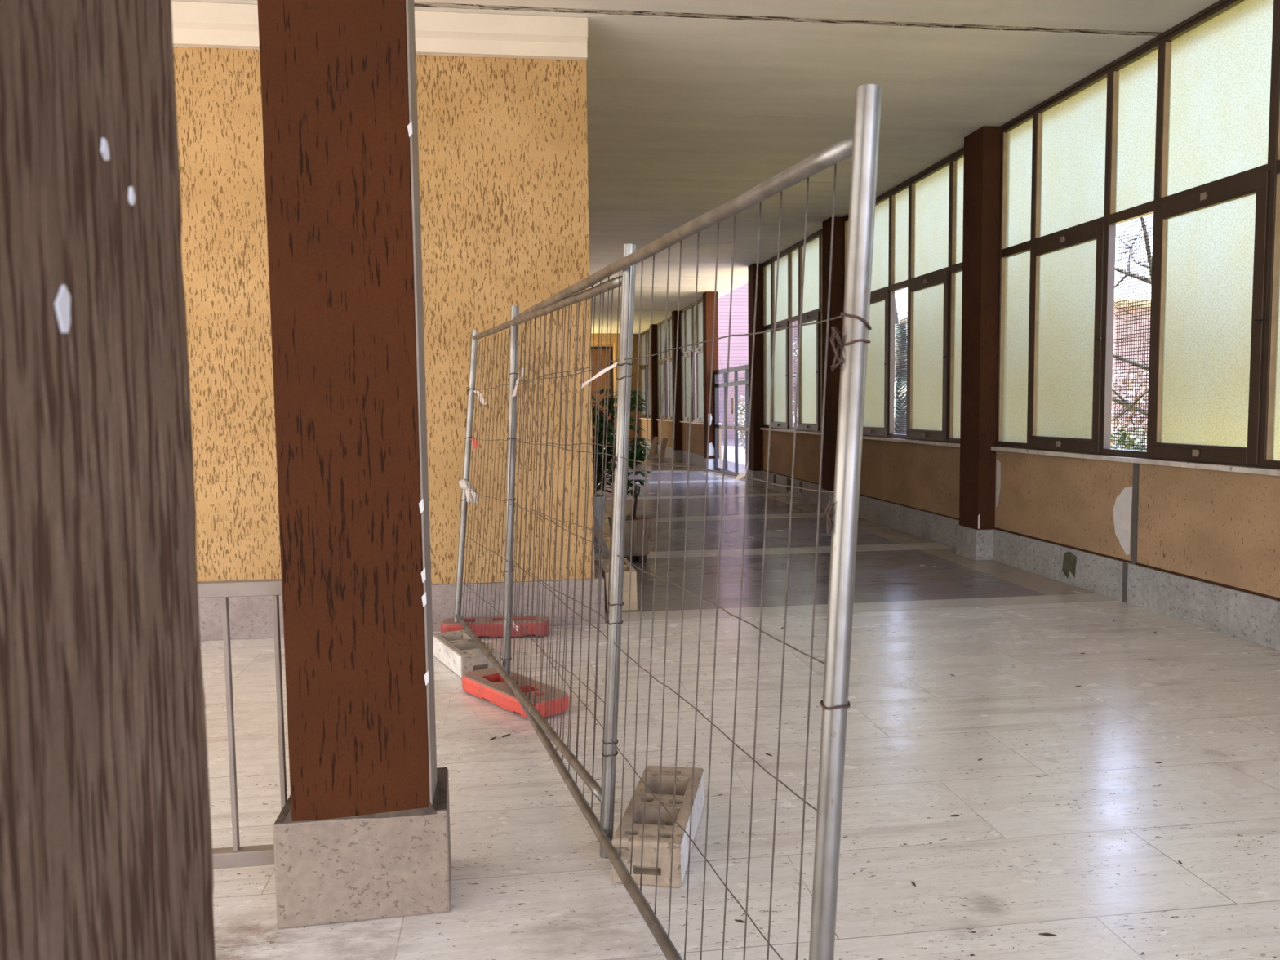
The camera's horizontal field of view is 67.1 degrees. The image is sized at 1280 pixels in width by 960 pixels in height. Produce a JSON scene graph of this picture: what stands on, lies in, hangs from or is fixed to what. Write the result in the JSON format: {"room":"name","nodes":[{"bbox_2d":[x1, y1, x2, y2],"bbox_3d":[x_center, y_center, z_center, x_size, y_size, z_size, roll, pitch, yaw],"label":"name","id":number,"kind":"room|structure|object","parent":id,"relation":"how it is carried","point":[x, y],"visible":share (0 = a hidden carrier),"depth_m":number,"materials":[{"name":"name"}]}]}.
{"room":"building corridor","nodes":[
{"label":"building corridor","id":0,"kind":"room"},
{"bbox_2d":[173,46,594,584],"bbox_3d":[-3.627,-0.958,6.482,6.535,3.987,0.850,-1,4,-7],"label":"wall","id":1,"kind":"structure","parent":0,"point":[503,142],"depth_m":6.32,"materials":[{"name":"yellow paint"}]},
{"bbox_2d":[170,0,587,60],"bbox_3d":[-3.584,-2.795,5.854,6.540,0.225,0.130,-1,4,-7],"label":"trim","id":2,"kind":"structure","parent":1,"relation":"attached to","point":[194,24],"depth_m":6.14,"materials":[{"name":"white paint"}]},
{"bbox_2d":[198,564,604,640],"bbox_3d":[-3.551,0.885,6.474,6.600,0.312,0.600,-1,4,-7],"label":"baseboard","id":3,"kind":"structure","parent":1,"relation":"attached to","point":[250,617],"depth_m":6.48,"materials":[{"name":"stone"}]},
{"bbox_2d":[591,333,641,448],"bbox_3d":[-1.737,-3.074,33.653,4.370,3.987,0.750,-1,4,-7],"label":"wall","id":4,"kind":"structure","parent":0,"point":[614,335],"depth_m":33.82,"materials":[{"name":"yellow paint"}]},
{"bbox_2d":[591,346,613,448],"bbox_3d":[-1.396,-2.890,33.930,0.930,3.570,0.140,-1,4,-7],"label":"door","id":5,"kind":"structure","parent":4,"relation":"in","point":[595,348],"depth_m":33.88,"materials":[{"name":"brown wood"}]},
{"bbox_2d":[170,0,1218,334],"bbox_3d":[-2.612,-3.781,14.947,10.872,0.324,37.800,-1,4,-7],"label":"ceiling","id":6,"kind":"structure","parent":0,"point":[693,105],"depth_m":7.68,"materials":[{"name":"paint"}]},
{"bbox_2d":[200,448,1279,959],"bbox_3d":[-2.508,0.484,14.321,10.722,0.120,38.900,-1,4,-7],"label":"floor","id":7,"kind":"structure","parent":0,"point":[1068,826],"depth_m":3.95,"materials":[{"name":"stone"}]},
{"bbox_2d":[0,0,215,959],"bbox_3d":[-0.535,-0.534,0.491,0.495,3.983,0.500,-1,4,-7],"label":"column","id":8,"kind":"structure","parent":7,"relation":"on","point":[106,842],"depth_m":0.59,"materials":[{"name":"brown paint"}]},
{"bbox_2d":[257,0,450,928],"bbox_3d":[-0.852,-0.710,2.834,0.490,3.983,0.366,-1,4,-7],"label":"column","id":9,"kind":"structure","parent":7,"relation":"on","point":[362,832],"depth_m":2.72,"materials":[{"name":"brown stucco"},{"name":"stone"},{"name":"grey metal"}]},
{"bbox_2d":[197,578,287,869],"bbox_3d":[-2.335,0.756,2.731,2.645,0.863,0.044,-1,4,-7],"label":"railing","id":10,"kind":"object","parent":9,"relation":"attached to","point":[236,856],"visible":0.23,"depth_m":2.87,"materials":[{"name":"grey metal"}]},
{"bbox_2d":[432,630,498,678],"bbox_3d":[-1.030,1.009,5.634,0.226,0.129,0.621,-3,5,-27],"label":"concrete block","id":11,"kind":"object","parent":7,"relation":"on","point":[456,650],"visible":0.69,"depth_m":5.50,"materials":[{"name":"beige concrete"}]},
{"bbox_2d":[440,615,549,637],"bbox_3d":[-0.947,0.961,6.320,0.700,0.093,0.200,-1,4,-3],"label":"plastic fence foot","id":12,"kind":"object","parent":7,"relation":"on","point":[448,624],"visible":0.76,"depth_m":6.23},
{"bbox_2d":[462,667,568,717],"bbox_3d":[-0.643,1.074,4.907,0.255,0.078,0.710,-4,6,-40],"label":"plastic fence foot","id":13,"kind":"object","parent":7,"relation":"on","point":[487,683],"visible":0.67,"depth_m":4.83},
{"bbox_2d":[453,244,636,858],"bbox_3d":[-0.569,0.130,4.662,0.236,1.962,3.397,-2,5,-19],"label":"fence panel","id":14,"kind":"object","parent":7,"relation":"on","point":[628,249],"depth_m":3.66,"materials":[{"name":"metal"}]},
{"bbox_2d":[458,479,478,503],"bbox_3d":[-1.102,0.073,6.201,0.128,0.160,0.041,-1,4,-7],"label":"rag","id":15,"kind":"object","parent":14,"relation":"attached to","point":[464,484],"visible":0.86,"depth_m":6.20,"materials":[{"name":"white fabric"}]},
{"bbox_2d":[593,511,611,558],"bbox_3d":[-0.285,0.568,7.784,0.319,0.660,0.059,1,5,16],"label":"plank","id":16,"kind":"object","parent":7,"relation":"on","point":[606,553],"visible":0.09,"depth_m":7.77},
{"bbox_2d":[597,558,637,610],"bbox_3d":[-0.177,0.788,7.345,0.234,0.285,0.638,-1,4,-7],"label":"planter","id":17,"kind":"object","parent":7,"relation":"on","point":[605,565],"visible":0.52,"depth_m":7.05,"materials":[{"name":"beige paint"}]},
{"bbox_2d":[591,387,653,533],"bbox_3d":[-0.362,-0.238,11.432,1.074,1.709,0.904,-1,4,-7],"label":"potted plant","id":18,"kind":"object","parent":7,"relation":"on","point":[640,455],"visible":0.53,"depth_m":11.32,"materials":[{"name":"green plant"}]},
{"bbox_2d":[608,515,654,561],"bbox_3d":[-0.085,0.571,9.338,0.362,0.410,0.362,-2,5,-18],"label":"planter","id":19,"kind":"object","parent":7,"relation":"on","point":[637,525],"visible":0.52,"depth_m":9.20,"materials":[{"name":"concrete"}]},
{"bbox_2d":[630,484,639,519],"bbox_3d":[-0.043,0.246,9.320,0.099,0.403,0.037,-1,4,-7],"label":"plant","id":20,"kind":"object","parent":19,"relation":"on","point":[636,495],"visible":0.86,"depth_m":9.31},
{"bbox_2d":[628,409,639,446],"bbox_3d":[-0.337,-1.401,27.562,0.550,1.549,0.409,-1,4,-7],"label":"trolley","id":21,"kind":"object","parent":7,"relation":"on","point":[637,410],"visible":0.03,"depth_m":27.39,"materials":[{"name":"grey metal"}]},
{"bbox_2d":[648,436,658,455],"bbox_3d":[0.402,-1.007,28.773,0.364,0.560,0.186,-4,5,-36],"label":"board","id":22,"kind":"object","parent":7,"relation":"on","point":[654,444],"visible":0.97,"depth_m":28.73,"materials":[{"name":"brown wood"}]},
{"bbox_2d":[649,324,657,453],"bbox_3d":[0.469,-2.822,30.035,0.292,3.985,0.420,-1,4,-7],"label":"column","id":23,"kind":"structure","parent":7,"relation":"on","point":[653,369],"depth_m":29.86,"materials":[{"name":"brown paint"}]},
{"bbox_2d":[611,764,704,887],"bbox_3d":[0.075,1.167,3.308,0.224,0.144,0.645,0,4,10],"label":"concrete block","id":24,"kind":"object","parent":7,"relation":"on","point":[683,775],"visible":0.92,"depth_m":3.13,"materials":[{"name":"beige concrete"}]},
{"bbox_2d":[657,438,667,458],"bbox_3d":[0.638,-0.896,27.296,0.364,0.560,0.186,-4,5,-36],"label":"board","id":25,"kind":"object","parent":7,"relation":"on","point":[664,441],"visible":0.93,"depth_m":27.25,"materials":[{"name":"brown wood"}]},
{"bbox_2d":[671,311,681,461],"bbox_3d":[1.022,-2.508,25.863,0.292,3.985,0.420,-1,4,-7],"label":"column","id":26,"kind":"structure","parent":7,"relation":"on","point":[677,429],"depth_m":25.71,"materials":[{"name":"brown paint"}]},
{"bbox_2d":[502,84,881,959],"bbox_3d":[-0.164,0.240,3.295,0.176,2.002,3.527,-2,5,-17],"label":"fence panel","id":27,"kind":"object","parent":7,"relation":"on","point":[863,145],"depth_m":1.88,"materials":[{"name":"metal"}]},
{"bbox_2d":[734,462,748,481],"bbox_3d":[0.213,-0.018,2.023,0.030,0.042,0.002,-1,4,-7],"label":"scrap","id":28,"kind":"object","parent":27,"relation":"attached to","point":[740,475],"visible":1,"depth_m":2.02,"materials":[{"name":"beige paper"}]},
{"bbox_2d":[702,291,719,471],"bbox_3d":[1.581,-2.191,21.650,0.292,3.985,0.424,-1,4,-7],"label":"column","id":29,"kind":"structure","parent":7,"relation":"on","point":[708,296],"depth_m":21.48,"materials":[{"name":"brown paint"}]},
{"bbox_2d":[734,919,745,923],"bbox_3d":[0.290,1.274,2.785,0.035,0.003,0.009,3,6,39],"label":"leaf fragment","id":30,"kind":"object","parent":7,"relation":"on","point":[739,921],"visible":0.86,"depth_m":2.78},
{"bbox_2d":[747,263,763,487],"bbox_3d":[2.134,-1.877,17.480,0.292,3.985,0.420,-1,4,-7],"label":"column","id":31,"kind":"structure","parent":7,"relation":"on","point":[755,469],"depth_m":17.34,"materials":[{"name":"brown paint"}]},
{"bbox_2d":[820,216,843,511],"bbox_3d":[2.690,-1.561,13.288,0.292,3.985,0.420,-1,4,-7],"label":"column","id":32,"kind":"structure","parent":7,"relation":"on","point":[833,378],"depth_m":13.15,"materials":[{"name":"brown paint"}]},
{"bbox_2d":[955,125,1000,560],"bbox_3d":[3.243,-1.247,9.117,0.292,3.985,0.420,-1,4,-7],"label":"column","id":33,"kind":"structure","parent":7,"relation":"on","point":[982,147],"depth_m":9.00,"materials":[{"name":"brown paint"}]},
{"bbox_2d":[1038,933,1056,936],"bbox_3d":[1.139,1.270,2.695,0.046,0.003,0.012,1,5,23],"label":"leaf fragment","id":34,"kind":"object","parent":7,"relation":"on","point":[1042,934],"visible":1,"depth_m":2.69,"materials":[{"name":"brown plant"}]},
{"bbox_2d":[640,418,1279,600],"bbox_3d":[2.587,-0.248,15.493,0.264,1.030,37.710,-1,4,-7],"label":"wall","id":35,"kind":"structure","parent":0,"point":[1220,528],"depth_m":7.46,"materials":[{"name":"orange paint"}]},
{"bbox_2d":[638,328,650,419],"bbox_3d":[0.330,-3.495,32.067,0.308,2.950,3.865,-1,4,-7],"label":"window","id":36,"kind":"structure","parent":35,"relation":"in","point":[645,335],"depth_m":32.45,"materials":[{"name":"white glass"}]},
{"bbox_2d":[656,315,672,422],"bbox_3d":[0.882,-3.182,27.905,0.308,2.950,3.885,-1,4,-7],"label":"window","id":37,"kind":"structure","parent":35,"relation":"in","point":[668,382],"depth_m":28.28,"materials":[{"name":"white glass"}]},
{"bbox_2d":[679,297,722,424],"bbox_3d":[1.438,-2.866,23.714,0.308,2.950,3.925,-1,4,-7],"label":"window","id":38,"kind":"structure","parent":35,"relation":"in","point":[687,313],"depth_m":24.10,"materials":[{"name":"white glass"}]},
{"bbox_2d":[714,364,748,481],"bbox_3d":[1.941,-1.171,19.642,0.100,2.250,3.840,-1,4,-7],"label":"door","id":39,"kind":"structure","parent":35,"relation":"in","point":[735,369],"depth_m":19.62,"materials":[{"name":"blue metal"}]},
{"bbox_2d":[760,229,822,435],"bbox_3d":[2.549,-2.236,15.341,0.308,2.950,3.905,-1,4,-7],"label":"window","id":40,"kind":"structure","parent":35,"relation":"in","point":[809,412],"depth_m":15.49,"materials":[{"name":"white glass"}]},
{"bbox_2d":[842,147,964,447],"bbox_3d":[3.103,-1.921,11.159,0.308,2.950,3.885,-1,4,-7],"label":"window","id":41,"kind":"structure","parent":35,"relation":"in","point":[918,222],"depth_m":10.65,"materials":[{"name":"white glass"}]},
{"bbox_2d":[640,440,1279,651],"bbox_3d":[2.473,0.122,15.506,0.022,0.293,37.710,-1,4,-7],"label":"baseboard","id":42,"kind":"structure","parent":35,"relation":"attached to","point":[1252,618],"depth_m":7.28,"materials":[{"name":"grey stone"}]},
{"bbox_2d":[1121,462,1139,602],"bbox_3d":[3.585,0.388,7.043,0.027,1.035,0.121,-2,5,-22],"label":"trim","id":43,"kind":"structure","parent":35,"relation":"attached to","point":[1135,466],"depth_m":7.00,"materials":[{"name":"brown wood"}]},
{"bbox_2d":[991,0,1279,475],"bbox_3d":[3.658,-1.606,6.977,0.308,2.950,3.905,-1,4,-7],"label":"window","id":44,"kind":"structure","parent":35,"relation":"in","point":[1182,128],"depth_m":6.68,"materials":[{"name":"white glass"}]},
{"label":"outside","id":45,"kind":"structure","parent":0,"visible":0},
{"bbox_3d":[11.614,-0.385,26.801,150.000,0.340,170.000,-1,4,-7],"label":"ground","id":46,"kind":"structure","parent":45,"visible":0},
{"bbox_2d":[667,283,796,439],"bbox_3d":[3.562,-10.751,47.206,9.400,17.400,10.400,-1,4,-7],"label":"brick building","id":47,"kind":"structure","parent":46,"relation":"on","point":[739,344],"depth_m":42.58,"materials":[{"name":"pink brick"}]},
{"bbox_2d":[894,213,1153,422],"bbox_3d":[6.292,-3.534,14.400,4.860,8.048,5.974,-1,4,-7],"label":"bare tree","id":48,"kind":"object","parent":46,"relation":"on","point":[1145,230],"visible":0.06,"depth_m":13.50,"materials":[{"name":"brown plant"}]},
{"bbox_2d":[900,299,1151,447],"bbox_3d":[16.875,-3.356,32.332,14.400,4.600,6.400,-1,4,-7],"label":"building","id":49,"kind":"structure","parent":46,"relation":"on","point":[1116,300],"depth_m":28.95,"materials":[{"name":"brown brick"}]},
{"bbox_2d":[1111,424,1146,451],"bbox_3d":[6.863,-0.105,13.744,1.358,1.396,1.564,-1,4,-7],"label":"shrub","id":50,"kind":"object","parent":46,"relation":"on","point":[1113,432],"visible":0.02,"depth_m":13.62,"materials":[{"name":"green plant"}]},
{"bbox_2d":[1111,361,1149,450],"bbox_3d":[12.494,-1.605,23.797,4.692,2.790,3.342,-1,4,-7],"label":"shrub","id":51,"kind":"object","parent":46,"relation":"on","point":[1117,368],"visible":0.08,"depth_m":23.52,"materials":[{"name":"green plant"}]},
{"bbox_2d":[1112,337,1149,391],"bbox_3d":[6.756,-0.835,11.797,3.001,3.042,3.840,-2,5,-18],"label":"bare tree","id":52,"kind":"object","parent":46,"relation":"on","point":[1114,338],"visible":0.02,"depth_m":11.37,"materials":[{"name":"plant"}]},
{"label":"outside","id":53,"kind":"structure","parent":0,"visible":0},
{"bbox_2d":[721,439,745,473],"bbox_3d":[4.559,-0.731,29.582,7.250,0.100,26.400,-1,4,-7],"label":"courtyard","id":54,"kind":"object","parent":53,"point":[731,443],"depth_m":29.20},
{"bbox_2d":[733,395,745,448],"bbox_3d":[3.837,-1.889,31.215,1.684,2.309,2.043,-1,4,-7],"label":"shrub","id":55,"kind":"object","parent":54,"relation":"on","point":[741,411],"visible":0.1,"depth_m":31.35,"materials":[{"name":"green plant"}]},
{"bbox_2d":[792,336,796,419],"bbox_3d":[4.874,-2.190,25.394,3.074,3.694,3.258,-5,6,-44],"label":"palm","id":56,"kind":"object","parent":54,"relation":"on","point":[795,336],"visible":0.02,"depth_m":25.41,"materials":[{"name":"green plant"}]},
{"bbox_2d":[694,302,905,419],"bbox_3d":[6.549,-5.860,25.929,9.931,10.882,7.232,-1,4,-7],"label":"bare tree","id":57,"kind":"object","parent":54,"relation":"on","point":[895,313],"visible":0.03,"depth_m":26.96,"materials":[{"name":"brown plant"}]},
{"bbox_2d":[893,319,906,434],"bbox_3d":[5.431,-1.791,20.263,3.419,3.673,3.406,-1,4,-7],"label":"palm","id":58,"kind":"object","parent":54,"relation":"on","point":[897,406],"visible":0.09,"depth_m":20.09,"materials":[{"name":"green plant"}]},
{"bbox_2d":[894,221,1151,391],"bbox_3d":[6.647,-2.117,16.968,4.990,4.768,3.109,2,5,30],"label":"bare tree","id":59,"kind":"object","parent":54,"relation":"on","point":[1144,221],"visible":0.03,"depth_m":15.36,"materials":[{"name":"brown plant"}]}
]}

